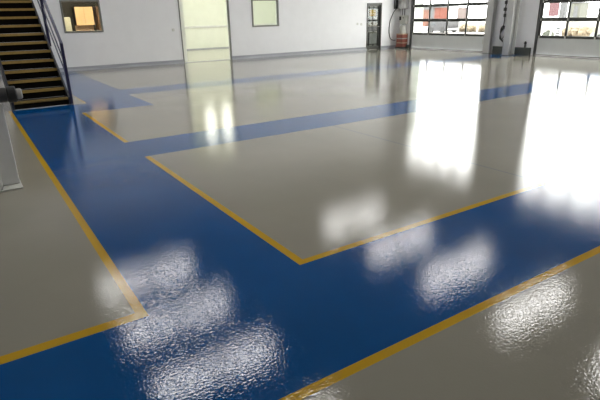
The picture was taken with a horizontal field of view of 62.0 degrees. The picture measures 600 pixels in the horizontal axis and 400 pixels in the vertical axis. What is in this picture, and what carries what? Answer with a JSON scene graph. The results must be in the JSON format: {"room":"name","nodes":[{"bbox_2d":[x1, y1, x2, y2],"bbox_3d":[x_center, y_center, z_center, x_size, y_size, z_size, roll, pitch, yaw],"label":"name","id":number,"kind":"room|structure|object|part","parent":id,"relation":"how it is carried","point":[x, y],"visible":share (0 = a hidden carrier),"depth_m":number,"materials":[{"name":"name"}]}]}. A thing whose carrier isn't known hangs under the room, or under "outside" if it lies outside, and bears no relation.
{"room":"factory floor","nodes":[
{"label":"factory floor","id":0,"kind":"room"},
{"bbox_2d":[61,2,97,30],"bbox_3d":[-7.538,-6.384,17.963,3.700,3.000,2.750,-14,24,-31],"label":"wall","id":1,"kind":"structure","parent":0,"point":[66,6],"depth_m":18.70,"materials":[{"name":"paint"}]},
{"bbox_2d":[72,7,94,25],"bbox_3d":[-8.119,-6.901,18.747,0.640,0.650,0.387,-14,24,-31],"label":"upper cabinet","id":2,"kind":"object","parent":1,"relation":"attached to","point":[82,15],"visible":1,"depth_m":18.62,"materials":[{"name":"brown wood"}]},
{"bbox_3d":[-8.172,-6.827,18.551,0.312,0.640,0.020,-14,24,-31],"label":"door","id":3,"kind":"part","parent":2,"relation":"part of","materials":[{"name":"brown wood"}]},
{"bbox_3d":[-7.906,-6.893,18.712,0.312,0.640,0.020,-14,24,-31],"label":"door","id":4,"kind":"part","parent":2,"relation":"part of","materials":[{"name":"brown wood"}]},
{"bbox_2d":[4,0,399,70],"bbox_3d":[-4.047,-8.190,17.867,21.190,6.300,0.220,-14,24,-31],"label":"wall","id":5,"kind":"structure","parent":0,"point":[135,31],"depth_m":19.12,"materials":[{"name":"white paint"}]},
{"bbox_2d":[59,0,103,32],"bbox_3d":[-7.151,-6.016,16.374,1.220,1.000,0.105,-14,24,-31],"label":"window","id":6,"kind":"structure","parent":5,"relation":"in","point":[60,1],"depth_m":16.34,"materials":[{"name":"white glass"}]},
{"bbox_2d":[0,45,395,76],"bbox_3d":[-3.911,-5.257,18.825,20.770,0.130,0.060,-14,24,-31],"label":"baseboard","id":7,"kind":"structure","parent":5,"relation":"attached to","point":[82,68],"depth_m":19.59,"materials":[{"name":"grey"}]},
{"bbox_2d":[178,0,231,62],"bbox_3d":[-3.614,-7.083,18.593,1.990,3.700,0.330,-14,24,-31],"label":"door","id":8,"kind":"structure","parent":5,"relation":"in","point":[180,6],"depth_m":18.68,"materials":[{"name":"grey metal"}]},
{"bbox_2d":[251,0,278,26],"bbox_3d":[-1.391,-7.440,19.876,1.220,1.020,0.105,-14,24,-31],"label":"window","id":9,"kind":"structure","parent":5,"relation":"in","point":[277,4],"depth_m":19.92,"materials":[{"name":"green glass"}]},
{"bbox_2d":[366,3,381,48],"bbox_3d":[3.349,-8.009,23.065,0.880,2.020,0.240,-14,24,-31],"label":"door","id":10,"kind":"structure","parent":5,"relation":"in","point":[379,5],"depth_m":23.11,"materials":[{"name":"metal"}]},
{"bbox_2d":[394,0,397,8],"bbox_3d":[4.464,-9.268,23.181,0.145,0.750,0.135,-14,24,-31],"label":"cable box","id":11,"kind":"object","parent":5,"relation":"attached to","point":[395,1],"visible":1,"depth_m":23.20,"materials":[{"name":"grey metal"}]},
{"bbox_2d":[182,0,275,48],"bbox_3d":[-3.231,-9.486,22.746,9.450,5.300,7.300,-14,24,-31],"label":"wall","id":12,"kind":"structure","parent":0,"point":[195,12],"depth_m":26.32,"materials":[{"name":"beige paint"}]},
{"bbox_2d":[187,47,228,49],"bbox_3d":[-5.114,-8.016,26.449,9.250,0.050,0.020,-14,24,-31],"label":"baseboard","id":13,"kind":"structure","parent":12,"relation":"attached to","point":[214,47],"depth_m":26.56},
{"bbox_2d":[185,23,275,28],"bbox_3d":[-5.127,-9.027,26.056,9.250,0.100,0.060,-14,24,-31],"label":"trim","id":14,"kind":"structure","parent":12,"relation":"attached to","point":[214,26],"depth_m":26.33,"materials":[{"name":"white paint"}]},
{"bbox_2d":[0,48,599,399],"bbox_3d":[0.177,-3.067,12.993,20.770,0.101,30.000,-14,24,-31],"label":"floor","id":15,"kind":"structure","parent":0,"point":[390,223],"depth_m":3.92,"materials":[{"name":"grey paint"}]},
{"bbox_2d":[0,103,22,191],"bbox_3d":[-3.167,-0.493,4.927,0.595,0.835,0.315,-14,24,-31],"label":"steel post","id":16,"kind":"object","parent":15,"relation":"on","point":[9,177],"visible":0.97,"depth_m":5.08,"materials":[{"name":"grey metal"}]},
{"bbox_2d":[0,86,22,102],"bbox_3d":[-3.160,-0.978,4.788,0.887,0.160,0.160,-14,24,-31],"label":"coupling","id":17,"kind":"object","parent":16,"relation":"on","point":[9,94],"visible":1,"depth_m":4.91,"materials":[{"name":"grey metal"}]},
{"bbox_3d":[-3.158,-0.107,5.070,0.595,0.012,0.315,-14,24,-31],"label":"foot plate","id":18,"kind":"part","parent":16,"relation":"part of","materials":[{"name":"grey plastic"}]},
{"bbox_2d":[0,0,72,110],"bbox_3d":[-7.113,-4.757,12.066,1.112,4.034,7.480,-14,24,-31],"label":"staircase","id":19,"kind":"structure","parent":15,"relation":"on","point":[15,15],"depth_m":10.42,"materials":[{"name":"black paint"}]},
{"bbox_3d":[-5.562,-3.986,10.869,0.055,1.228,0.055,-14,24,-31],"label":"handrail post","id":20,"kind":"part","parent":19,"relation":"part of","materials":[{"name":"metal"}]},
{"bbox_3d":[-5.817,-4.369,11.132,0.022,2.839,4.043,-14,24,-31],"label":"rail","id":21,"kind":"part","parent":19,"relation":"part of","materials":[{"name":"metal"}]},
{"bbox_3d":[-5.823,-4.613,11.042,0.022,2.839,4.043,-14,24,-31],"label":"rail","id":22,"kind":"part","parent":19,"relation":"part of","materials":[{"name":"black metal"}]},
{"bbox_3d":[-5.817,-4.960,10.891,0.045,2.893,4.106,-14,24,-31],"label":"handrail","id":23,"kind":"part","parent":19,"relation":"part of","materials":[{"name":"blue paint"}]},
{"bbox_3d":[-4.677,-2.534,10.008,0.055,1.192,0.055,-14,24,-31],"label":"handrail post","id":24,"kind":"part","parent":19,"relation":"part of","materials":[{"name":"black metal"}]},
{"bbox_2d":[482,0,497,52],"bbox_3d":[7.386,-8.805,18.803,0.270,6.300,0.360,-14,24,-31],"label":"steel column","id":25,"kind":"structure","parent":15,"relation":"on","point":[491,11],"depth_m":19.50,"materials":[{"name":"grey metal"}]},
{"bbox_2d":[502,0,520,55],"bbox_3d":[7.757,-8.413,17.722,0.430,6.300,0.330,-14,24,-31],"label":"steel column","id":26,"kind":"structure","parent":15,"relation":"on","point":[513,6],"depth_m":18.43,"materials":[{"name":"grey metal"}]},
{"bbox_3d":[4.771,-7.240,23.706,0.268,0.070,0.460,-14,24,-31],"label":"pallet","id":27,"kind":"object","parent":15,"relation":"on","visible":0},
{"bbox_2d":[396,42,407,46],"bbox_3d":[4.821,-7.375,23.686,0.348,0.194,0.430,-14,24,-31],"label":"crate","id":28,"kind":"object","parent":27,"relation":"on","point":[398,44],"visible":0.88,"depth_m":23.55,"materials":[{"name":"red plastic"}]},
{"bbox_2d":[396,38,407,42],"bbox_3d":[4.817,-7.559,23.618,0.348,0.194,0.430,-14,24,-31],"label":"crate","id":29,"kind":"object","parent":28,"relation":"on","point":[401,40],"visible":0.94,"depth_m":23.48,"materials":[{"name":"red plastic"}]},
{"bbox_2d":[396,33,407,37],"bbox_3d":[4.812,-7.742,23.550,0.348,0.194,0.430,-14,24,-31],"label":"crate","id":30,"kind":"object","parent":29,"relation":"on","point":[405,35],"visible":0.94,"depth_m":23.42,"materials":[{"name":"red plastic"}]},
{"bbox_2d":[399,24,405,33],"bbox_3d":[4.830,-8.039,23.451,0.295,0.418,0.300,-14,24,-31],"label":"canister","id":31,"kind":"object","parent":30,"relation":"on","point":[402,27],"visible":1,"depth_m":23.35,"materials":[{"name":"grey plastic"}]},
{"bbox_2d":[368,7,377,31],"bbox_3d":[3.519,-10.130,24.486,3.930,5.000,3.000,-14,24,-31],"label":"wall","id":32,"kind":"structure","parent":0,"point":[376,8],"depth_m":26.64,"materials":[{"name":"grey paint"}]},
{"bbox_2d":[414,0,423,48],"bbox_3d":[4.595,-10.103,25.207,1.510,5.600,3.060,-14,24,-31],"label":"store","id":33,"kind":"object","parent":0,"point":[418,26],"depth_m":24.54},
{"bbox_2d":[399,0,539,54],"bbox_3d":[10.942,-7.197,14.247,0.220,6.300,22.480,-14,24,-31],"label":"wall","id":34,"kind":"structure","parent":0,"point":[528,12],"depth_m":18.69,"materials":[{"name":"white paint"}]},
{"bbox_2d":[398,0,408,14],"bbox_3d":[4.785,-9.172,23.099,0.259,1.188,0.430,-14,24,-31],"label":"electrical box","id":35,"kind":"object","parent":34,"relation":"attached to","point":[402,4],"visible":1,"depth_m":23.04,"materials":[{"name":"grey paint"}]},
{"bbox_3d":[4.682,-9.282,22.989,0.020,0.860,0.390,-14,24,-31],"label":"door","id":36,"kind":"part","parent":35,"relation":"part of","materials":[{"name":"grey paint"}]},
{"bbox_2d":[399,15,408,23],"bbox_3d":[4.838,-8.440,23.371,0.200,0.370,0.470,-14,24,-31],"label":"controller","id":37,"kind":"object","parent":34,"relation":"attached to","point":[403,19],"visible":1,"depth_m":23.27,"materials":[{"name":"grey plastic"}]},
{"bbox_2d":[409,0,486,51],"bbox_3d":[6.295,-9.033,20.996,0.170,5.250,4.200,-14,24,-31],"label":"door","id":38,"kind":"structure","parent":34,"relation":"in","point":[435,41],"depth_m":21.62,"materials":[{"name":"grey metal"}]},
{"bbox_3d":[5.159,-9.613,22.629,0.170,5.250,0.055,-14,24,-31],"label":"guide rail","id":39,"kind":"part","parent":38,"relation":"part of","materials":[{"name":"grey metal"}]},
{"bbox_3d":[6.360,-6.888,21.802,0.045,0.575,4.080,-14,24,-31],"label":"panel","id":40,"kind":"part","parent":38,"relation":"part of","materials":[{"name":"white metal"}]},
{"bbox_3d":[6.303,-9.320,20.899,0.045,4.645,4.080,-14,24,-31],"label":"glazing frame","id":41,"kind":"part","parent":38,"relation":"part of","materials":[{"name":"metal"}]},
{"bbox_2d":[406,45,530,54],"bbox_3d":[6.636,-6.495,21.308,0.100,0.260,6.980,-14,24,-31],"label":"baseboard","id":42,"kind":"structure","parent":34,"relation":"attached to","point":[496,49],"depth_m":18.92,"materials":[{"name":"concrete"}]},
{"bbox_2d":[499,0,507,41],"bbox_3d":[7.840,-7.878,18.721,0.116,3.801,0.403,-14,24,-31],"label":"air hose","id":43,"kind":"object","parent":34,"relation":"attached to","point":[506,1],"visible":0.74,"depth_m":19.16,"materials":[{"name":"black rubber"}]},
{"bbox_2d":[533,0,599,58],"bbox_3d":[9.794,-7.249,15.968,0.170,5.250,4.240,-14,24,-31],"label":"door","id":44,"kind":"structure","parent":34,"relation":"in","point":[544,45],"depth_m":17.39,"materials":[{"name":"grey metal"}]},
{"bbox_3d":[8.647,-7.834,17.617,0.170,5.250,0.055,-14,24,-31],"label":"guide rail","id":45,"kind":"part","parent":44,"relation":"part of","materials":[{"name":"grey metal"}]},
{"bbox_3d":[9.859,-5.104,16.774,0.045,0.575,4.120,-14,24,-31],"label":"panel","id":46,"kind":"part","parent":44,"relation":"part of","materials":[{"name":"white metal"}]},
{"bbox_3d":[9.802,-7.536,15.871,0.045,4.645,4.120,-14,24,-31],"label":"glazing frame","id":47,"kind":"part","parent":44,"relation":"part of","materials":[{"name":"metal"}]},
{"bbox_3d":[3.635,-7.710,25.286,3.930,0.100,3.220,-14,24,-31],"label":"floor","id":48,"kind":"structure","parent":0,"visible":0},
{"bbox_2d":[367,7,376,45],"bbox_3d":[3.636,-8.959,25.491,0.780,2.100,0.540,-14,24,-31],"label":"storage rack","id":49,"kind":"object","parent":48,"relation":"on","point":[369,20],"visible":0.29,"depth_m":25.20,"materials":[{"name":"grey metal"}]},
{"bbox_2d":[367,32,371,43],"bbox_3d":[3.467,-8.298,25.608,0.208,0.544,0.408,-14,24,-31],"label":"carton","id":50,"kind":"object","parent":49,"relation":"on","point":[370,33],"visible":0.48,"depth_m":25.48,"materials":[{"name":"grey cardboard"}]},
{"bbox_2d":[368,16,376,19],"bbox_3d":[3.688,-9.259,25.421,0.448,0.184,0.408,-14,24,-31],"label":"carton","id":51,"kind":"object","parent":49,"relation":"on","point":[371,17],"visible":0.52,"depth_m":25.23,"materials":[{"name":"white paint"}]},
{"bbox_2d":[370,9,375,15],"bbox_3d":[3.666,-9.499,25.320,0.356,0.339,0.356,-14,24,-31],"label":"drum","id":52,"kind":"object","parent":51,"relation":"on","point":[372,11],"visible":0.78,"depth_m":25.18,"materials":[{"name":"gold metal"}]},
{"bbox_2d":[371,32,374,43],"bbox_3d":[3.651,-8.344,25.719,0.208,0.544,0.408,-14,24,-31],"label":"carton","id":53,"kind":"object","parent":49,"relation":"on","point":[373,33],"visible":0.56,"depth_m":25.56,"materials":[{"name":"grey cardboard"}]},
{"bbox_2d":[369,26,376,30],"bbox_3d":[3.607,-8.774,25.537,0.580,0.198,0.400,-14,24,-31],"label":"carton","id":54,"kind":"object","parent":49,"relation":"on","point":[371,28],"visible":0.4,"depth_m":25.36,"materials":[{"name":"cardboard"}]},
{"bbox_2d":[369,21,376,25],"bbox_3d":[3.601,-8.976,25.473,0.538,0.226,0.388,-14,24,-31],"label":"carton","id":55,"kind":"object","parent":54,"relation":"on","point":[374,23],"visible":0.6,"depth_m":25.35,"materials":[{"name":"white cardboard"}]},
{"bbox_3d":[-7.504,-4.931,18.502,3.700,0.100,2.750,-14,24,-31],"label":"floor","id":56,"kind":"structure","parent":0,"visible":0},
{"bbox_2d":[64,17,71,30],"bbox_3d":[-8.625,-5.801,18.288,0.570,1.670,0.670,-14,24,-31],"label":"refrigerator","id":57,"kind":"object","parent":56,"relation":"on","point":[67,19],"visible":0.19,"depth_m":17.94,"materials":[{"name":"metal"}]},
{"bbox_2d":[75,25,93,30],"bbox_3d":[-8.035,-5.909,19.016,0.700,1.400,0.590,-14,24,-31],"label":"countertop","id":58,"kind":"structure","parent":56,"relation":"on","point":[80,27],"depth_m":19.01,"materials":[{"name":"brown wood"}]},
{"bbox_2d":[93,6,100,29],"bbox_3d":[-7.441,-6.364,19.268,0.620,2.050,0.590,-14,24,-31],"label":"wardrobe","id":59,"kind":"object","parent":56,"relation":"on","point":[95,9],"visible":0.14,"depth_m":18.79,"materials":[{"name":"brown wood"}]},
{"label":"outside","id":60,"kind":"structure","parent":0,"visible":0},
{"bbox_2d":[432,17,599,58],"bbox_3d":[41.407,-26.864,76.382,122.010,0.200,170.000,-14,24,-31],"label":"ground","id":61,"kind":"structure","parent":60,"point":[546,25],"depth_m":70.27,"materials":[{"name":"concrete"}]},
{"bbox_2d":[422,7,428,32],"bbox_3d":[13.894,-20.197,55.986,0.700,2.700,1.100,-14,24,-31],"label":"gate pillar","id":62,"kind":"structure","parent":61,"relation":"on","point":[426,9],"depth_m":55.62,"materials":[{"name":"brick"}]},
{"bbox_2d":[431,7,446,18],"bbox_3d":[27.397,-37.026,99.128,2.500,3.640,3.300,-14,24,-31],"label":"brick building","id":63,"kind":"structure","parent":61,"relation":"on","point":[436,12],"depth_m":98.14,"materials":[{"name":"brick"}]},
{"bbox_2d":[427,21,458,32],"bbox_3d":[15.733,-19.041,54.910,2.080,1.200,2.660,-14,24,-31],"label":"van","id":64,"kind":"object","parent":61,"relation":"on","point":[434,26],"visible":0.89,"depth_m":54.08,"materials":[{"name":"metal"}]},
{"bbox_2d":[457,7,466,33],"bbox_3d":[13.057,-14.241,40.349,0.140,2.450,0.980,-14,24,-31],"label":"road sign","id":65,"kind":"object","parent":61,"relation":"on","point":[461,12],"visible":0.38,"depth_m":40.09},
{"bbox_2d":[459,23,484,31],"bbox_3d":[19.234,-18.977,55.085,2.263,0.959,5.374,-14,24,-31],"label":"hedge","id":66,"kind":"object","parent":61,"relation":"on","point":[470,27],"visible":0.66,"depth_m":54.56,"materials":[{"name":"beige plant"}]},
{"bbox_2d":[476,0,480,33],"bbox_3d":[13.933,-15.182,38.188,0.400,5.680,0.600,-14,24,-31],"label":"lamp post","id":67,"kind":"object","parent":61,"relation":"on","point":[480,0],"visible":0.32,"depth_m":38.81,"materials":[{"name":"white metal"}]},
{"bbox_2d":[542,30,553,35],"bbox_3d":[17.020,-11.129,34.374,0.870,1.112,1.246,-2,20,-1],"label":"bush","id":68,"kind":"object","parent":61,"relation":"on","point":[547,32],"visible":0.29,"depth_m":33.97,"materials":[{"name":"green plant"}]},
{"bbox_2d":[554,26,561,35],"bbox_3d":[11.277,-6.881,21.997,0.060,1.500,0.250,-14,24,-31],"label":"marker post","id":69,"kind":"object","parent":61,"relation":"on","point":[558,28],"visible":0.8,"depth_m":21.78,"materials":[{"name":"white paint"}]},
{"bbox_2d":[548,2,568,35],"bbox_3d":[16.305,-11.848,31.613,0.300,3.900,1.070,-14,24,-31],"label":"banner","id":70,"kind":"object","parent":61,"relation":"on","point":[554,10],"visible":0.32,"depth_m":31.44,"materials":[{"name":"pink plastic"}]},
{"bbox_3d":[16.497,-12.457,31.086,0.260,2.200,0.370,-14,24,-31],"label":"frame","id":71,"kind":"part","parent":70,"relation":"part of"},
{"bbox_2d":[561,25,594,35],"bbox_3d":[21.417,-12.832,38.242,1.832,1.089,2.440,-14,24,-31],"label":"heap","id":72,"kind":"object","parent":61,"relation":"on","point":[579,30],"visible":0.81,"depth_m":37.49,"materials":[{"name":"beige soil"}]},
{"bbox_2d":[569,2,590,21],"bbox_3d":[48.379,-32.633,86.673,2.900,3.150,2.000,-14,24,-31],"label":"shed","id":73,"kind":"object","parent":61,"relation":"on","point":[579,9],"visible":0.86,"depth_m":85.85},
{"bbox_3d":[47.407,-32.023,86.023,0.040,2.500,0.700,-14,24,-31],"label":"door","id":74,"kind":"part","parent":73,"relation":"part of","materials":[{"name":"white"}]}
]}

